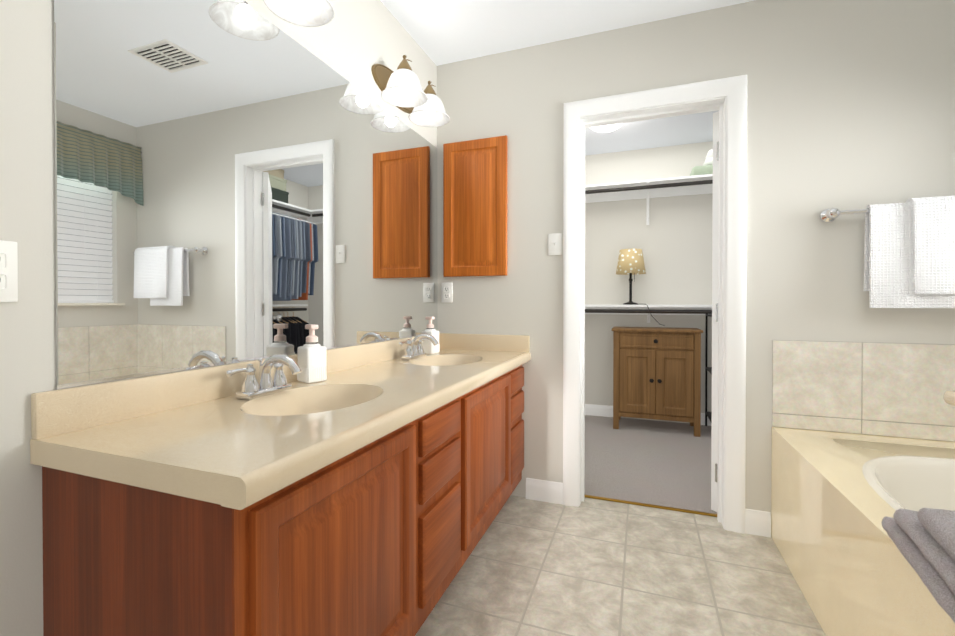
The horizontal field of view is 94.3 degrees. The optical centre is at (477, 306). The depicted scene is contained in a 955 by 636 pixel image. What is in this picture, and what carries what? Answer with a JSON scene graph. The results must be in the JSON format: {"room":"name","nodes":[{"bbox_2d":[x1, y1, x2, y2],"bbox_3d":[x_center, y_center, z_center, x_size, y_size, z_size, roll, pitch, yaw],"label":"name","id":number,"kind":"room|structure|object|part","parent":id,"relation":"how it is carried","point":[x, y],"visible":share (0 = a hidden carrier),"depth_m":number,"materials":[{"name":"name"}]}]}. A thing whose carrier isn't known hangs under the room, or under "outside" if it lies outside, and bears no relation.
{"room":"bathroom","nodes":[
{"label":"bathroom","id":0,"kind":"room"},
{"bbox_2d":[0,0,436,635],"bbox_3d":[-0.559,-0.174,1.918,0.140,2.440,5.580,0,1,20],"label":"wall","id":1,"kind":"structure","parent":0,"point":[354,40],"depth_m":0.87,"materials":[{"name":"white paint"}]},
{"bbox_2d":[0,240,17,301],"bbox_3d":[-0.889,-0.065,0.813,0.009,0.115,0.070,0,1,20],"label":"outlet","id":2,"kind":"object","parent":1,"relation":"attached to","point":[8,272],"visible":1,"depth_m":0.83,"materials":[{"name":"white plastic"}]},
{"bbox_2d":[31,337,414,436],"bbox_3d":[-0.545,0.208,1.722,0.020,0.090,1.837,0,1,20],"label":"backsplash","id":3,"kind":"structure","parent":1,"relation":"attached to","point":[63,410],"depth_m":1.06,"materials":[{"name":"beige stone"}]},
{"bbox_2d":[54,0,437,388],"bbox_3d":[-0.545,-0.377,1.739,0.008,1.077,1.796,0,1,20],"label":"mirror","id":4,"kind":"object","parent":1,"relation":"attached to","point":[236,181],"visible":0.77,"depth_m":1.24,"materials":[{"name":"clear mirror"}]},
{"bbox_2d":[263,0,333,26],"bbox_3d":[-0.605,-1.024,1.267,0.221,0.198,0.456,0,1,20],"label":"sconce","id":5,"kind":"object","parent":1,"relation":"attached to","point":[310,13],"visible":1,"depth_m":1.44,"materials":[{"name":"white glass"}]},
{"bbox_2d":[371,55,449,126],"bbox_3d":[-0.291,-1.031,2.111,0.221,0.198,0.456,0,1,20],"label":"sconce","id":6,"kind":"object","parent":1,"relation":"attached to","point":[400,87],"visible":1,"depth_m":2.05,"materials":[{"name":"white glass"}]},
{"bbox_2d":[380,0,753,155],"bbox_3d":[0.735,-1.440,1.428,2.900,0.100,5.580,0,1,20],"label":"ceiling","id":7,"kind":"structure","parent":0,"point":[441,32],"depth_m":2.21,"materials":[{"name":"white paint"}]},
{"bbox_2d":[590,123,622,131],"bbox_3d":[0.959,-1.357,3.297,0.304,0.096,0.304,0,1,20],"label":"dome ceiling light","id":8,"kind":"object","parent":7,"relation":"attached to","point":[609,128],"visible":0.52,"depth_m":3.28,"materials":[{"name":"white glass"}]},
{"bbox_2d":[415,495,825,635],"bbox_3d":[0.400,1.097,0.546,2.900,0.080,3.654,0,1,20],"label":"floor","id":9,"kind":"structure","parent":0,"point":[588,567],"depth_m":1.69,"materials":[{"name":"beige tile"}]},
{"bbox_2d":[42,367,523,635],"bbox_3d":[-0.304,0.675,1.646,0.528,0.744,1.819,0,1,20],"label":"bathroom vanity","id":10,"kind":"object","parent":9,"relation":"on","point":[367,489],"depth_m":0.87,"materials":[{"name":"brown wood"}]},
{"bbox_2d":[30,349,529,512],"bbox_3d":[-0.293,0.278,1.629,0.558,0.051,1.837,0,1,20],"label":"countertop","id":11,"kind":"structure","parent":10,"relation":"on","point":[232,454],"depth_m":0.92,"materials":[{"name":"beige stone"}]},
{"bbox_2d":[225,354,300,399],"bbox_3d":[-0.571,0.196,1.270,0.157,0.119,0.237,0,1,20],"label":"faucet","id":12,"kind":"object","parent":11,"relation":"on","point":[264,384],"visible":1,"depth_m":1.26,"materials":[{"name":"silver metal"}]},
{"bbox_2d":[297,324,326,382],"bbox_3d":[-0.560,0.157,1.499,0.073,0.192,0.073,0,1,40],"label":"soap bottle","id":13,"kind":"object","parent":11,"relation":"on","point":[311,354],"visible":0.98,"depth_m":1.48,"materials":[{"name":"white plastic"}]},
{"bbox_2d":[399,333,438,359],"bbox_3d":[-0.258,0.189,2.113,0.157,0.119,0.237,0,1,20],"label":"faucet","id":14,"kind":"object","parent":11,"relation":"on","point":[414,349],"visible":1,"depth_m":2.10,"materials":[{"name":"silver metal"}]},
{"bbox_2d":[421,317,439,353],"bbox_3d":[-0.249,0.150,2.338,0.073,0.192,0.073,0,1,30],"label":"soap bottle","id":15,"kind":"object","parent":11,"relation":"on","point":[429,347],"visible":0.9,"depth_m":2.32,"materials":[{"name":"white plastic"}]},
{"bbox_2d":[584,494,716,516],"bbox_3d":[0.887,1.037,2.309,0.670,0.010,0.018,0,1,20],"label":"trim","id":16,"kind":"structure","parent":9,"relation":"on","point":[654,506],"depth_m":2.29,"materials":[{"name":"wood"}]},
{"bbox_2d":[771,427,954,635],"bbox_3d":[1.491,0.798,1.079,0.943,0.509,1.637,0,1,20],"label":"bathtub","id":17,"kind":"object","parent":9,"relation":"on","point":[837,498],"visible":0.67,"depth_m":1.46,"materials":[{"name":"stone"}]},
{"bbox_2d":[881,508,954,622],"bbox_3d":[1.016,0.475,0.816,0.324,0.131,0.403,0,1,28],"label":"towels","id":18,"kind":"object","parent":17,"relation":"on","point":[923,539],"visible":1,"depth_m":0.85,"materials":[{"name":"grey fabric"}]},
{"bbox_2d":[943,390,954,405],"bbox_3d":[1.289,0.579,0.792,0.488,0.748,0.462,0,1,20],"label":"faucet","id":19,"kind":"object","parent":17,"relation":"in","point":[949,397],"visible":1,"depth_m":1.06,"materials":[{"name":"white"}]},
{"bbox_2d":[585,141,712,423],"bbox_3d":[1.681,-0.191,3.989,2.620,2.440,0.140,0,1,20],"label":"wall","id":20,"kind":"structure","parent":0,"point":[672,240],"depth_m":3.97,"materials":[{"name":"white paint"}]},
{"bbox_2d":[585,404,612,416],"bbox_3d":[0.852,0.972,4.223,0.850,0.110,0.014,0,1,20],"label":"baseboard","id":21,"kind":"structure","parent":20,"relation":"attached to","point":[590,409],"depth_m":4.12,"materials":[{"name":"white wood"}]},
{"bbox_2d":[585,174,712,322],"bbox_3d":[1.365,-0.449,3.136,2.616,1.201,1.669,0,1,20],"label":"system","id":22,"kind":"object","parent":20,"relation":"attached to","point":[665,187],"visible":0.17,"depth_m":3.82,"materials":[{"name":"white metal"}]},
{"bbox_2d":[616,249,664,325],"bbox_3d":[1.401,-0.167,3.828,0.396,0.653,0.285,0,1,20],"label":"table lamp","id":23,"kind":"object","parent":22,"relation":"on","point":[630,262],"visible":1,"depth_m":3.79,"materials":[{"name":"beige fabric"}]},
{"bbox_3d":[1.338,-0.388,3.869,0.250,0.210,0.250,0,1,20],"label":"lamp shade","id":24,"kind":"part","parent":23,"relation":"part of","materials":[{"name":"beige fabric"}]},
{"bbox_2d":[690,149,712,175],"bbox_3d":[1.921,-1.162,3.651,0.300,0.215,0.250,0,1,20],"label":"quilt","id":25,"kind":"object","parent":22,"relation":"on","point":[706,168],"visible":0.35,"depth_m":3.56,"materials":[{"name":"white fabric"}]},
{"bbox_2d":[701,413,711,425],"bbox_3d":[2.376,0.976,3.658,1.000,0.110,0.014,0,1,20],"label":"baseboard","id":26,"kind":"structure","parent":20,"relation":"attached to","point":[709,423],"depth_m":3.81,"materials":[{"name":"white wood"}]},
{"bbox_2d":[585,415,716,513],"bbox_3d":[1.370,1.071,3.162,2.900,0.088,1.926,0,1,20],"label":"floor carpet","id":27,"kind":"object","parent":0,"point":[663,463],"visible":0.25,"depth_m":2.92,"materials":[{"name":"grey carpet"}]},
{"bbox_2d":[611,326,702,436],"bbox_3d":[1.498,0.604,3.738,0.686,0.836,0.390,0,1,20],"label":"base cabinet","id":28,"kind":"object","parent":27,"relation":"on","point":[656,373],"visible":1,"depth_m":3.58,"materials":[{"name":"brown wood"}]},
{"bbox_2d":[705,314,711,425],"bbox_3d":[1.999,0.538,3.559,0.256,0.972,0.401,0,1,20],"label":"metal rack","id":29,"kind":"object","parent":27,"relation":"on","point":[707,413],"visible":0.17,"depth_m":3.77,"materials":[{"name":"black metal"}]},
{"bbox_2d":[437,0,954,512],"bbox_3d":[1.016,-0.177,2.197,2.620,2.440,0.140,0,1,20],"label":"wall","id":30,"kind":"structure","parent":0,"point":[849,104],"depth_m":2.01,"materials":[{"name":"white paint"}]},
{"bbox_2d":[441,283,452,302],"bbox_3d":[-0.177,-0.080,2.560,0.070,0.115,0.009,0,1,20],"label":"outlet","id":31,"kind":"object","parent":30,"relation":"attached to","point":[446,292],"visible":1,"depth_m":2.56,"materials":[{"name":"white plastic"}]},
{"bbox_2d":[443,135,506,276],"bbox_3d":[-0.015,-0.549,2.484,0.377,0.760,0.032,0,1,20],"label":"medicine cabinet","id":32,"kind":"object","parent":30,"relation":"attached to","point":[474,207],"visible":0.98,"depth_m":2.47,"materials":[{"name":"brown wood"}]},
{"bbox_2d":[439,333,529,352],"bbox_3d":[0.030,0.202,2.478,0.534,0.090,0.020,0,1,20],"label":"backsplash","id":33,"kind":"structure","parent":30,"relation":"attached to","point":[516,343],"depth_m":2.46,"materials":[{"name":"beige stone"}]},
{"bbox_2d":[526,478,562,494],"bbox_3d":[0.174,0.985,2.601,0.705,0.110,0.014,0,1,20],"label":"baseboard","id":34,"kind":"structure","parent":30,"relation":"attached to","point":[531,484],"depth_m":2.37,"materials":[{"name":"white wood"}]},
{"bbox_2d":[548,233,561,254],"bbox_3d":[0.407,-0.328,2.337,0.070,0.115,0.017,0,1,20],"label":"light switch","id":35,"kind":"object","parent":30,"relation":"attached to","point":[554,243],"visible":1,"depth_m":2.34,"materials":[{"name":"white plastic"}]},
{"bbox_2d":[563,75,746,533],"bbox_3d":[0.869,-0.008,2.253,0.834,2.102,0.180,0,1,20],"label":"door frame","id":36,"kind":"structure","parent":30,"relation":"attached to","point":[726,98],"depth_m":2.13,"materials":[{"name":"white wood"}]},
{"bbox_2d":[711,111,718,511],"bbox_3d":[1.482,0.029,2.368,0.670,2.002,0.187,0,1,-27],"label":"door leaf","id":37,"kind":"structure","parent":30,"relation":"in","point":[715,251],"depth_m":2.22,"materials":[{"name":"white wood"}]},
{"bbox_2d":[745,509,770,525],"bbox_3d":[1.761,0.990,2.012,1.009,0.110,0.013,0,1,20],"label":"baseboard","id":38,"kind":"structure","parent":30,"relation":"attached to","point":[758,522],"depth_m":2.02,"materials":[{"name":"white wood"}]},
{"bbox_2d":[819,195,954,307],"bbox_3d":[1.805,-0.213,1.763,0.702,0.441,0.122,0,1,20],"label":"towel rail","id":39,"kind":"object","parent":30,"relation":"attached to","point":[909,252],"visible":1,"depth_m":1.76,"materials":[{"name":"white fabric"}]},
{"bbox_3d":[2.029,-0.166,0.959,0.140,2.440,5.580,0,1,20],"label":"wall","id":40,"kind":"structure","parent":0,"visible":0},
{"bbox_2d":[772,340,954,441],"bbox_3d":[1.770,0.348,1.841,0.930,0.392,0.010,0,1,20],"label":"wall tile","id":41,"kind":"structure","parent":40,"relation":"attached to","point":[887,389],"depth_m":1.86,"materials":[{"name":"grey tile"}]}
]}

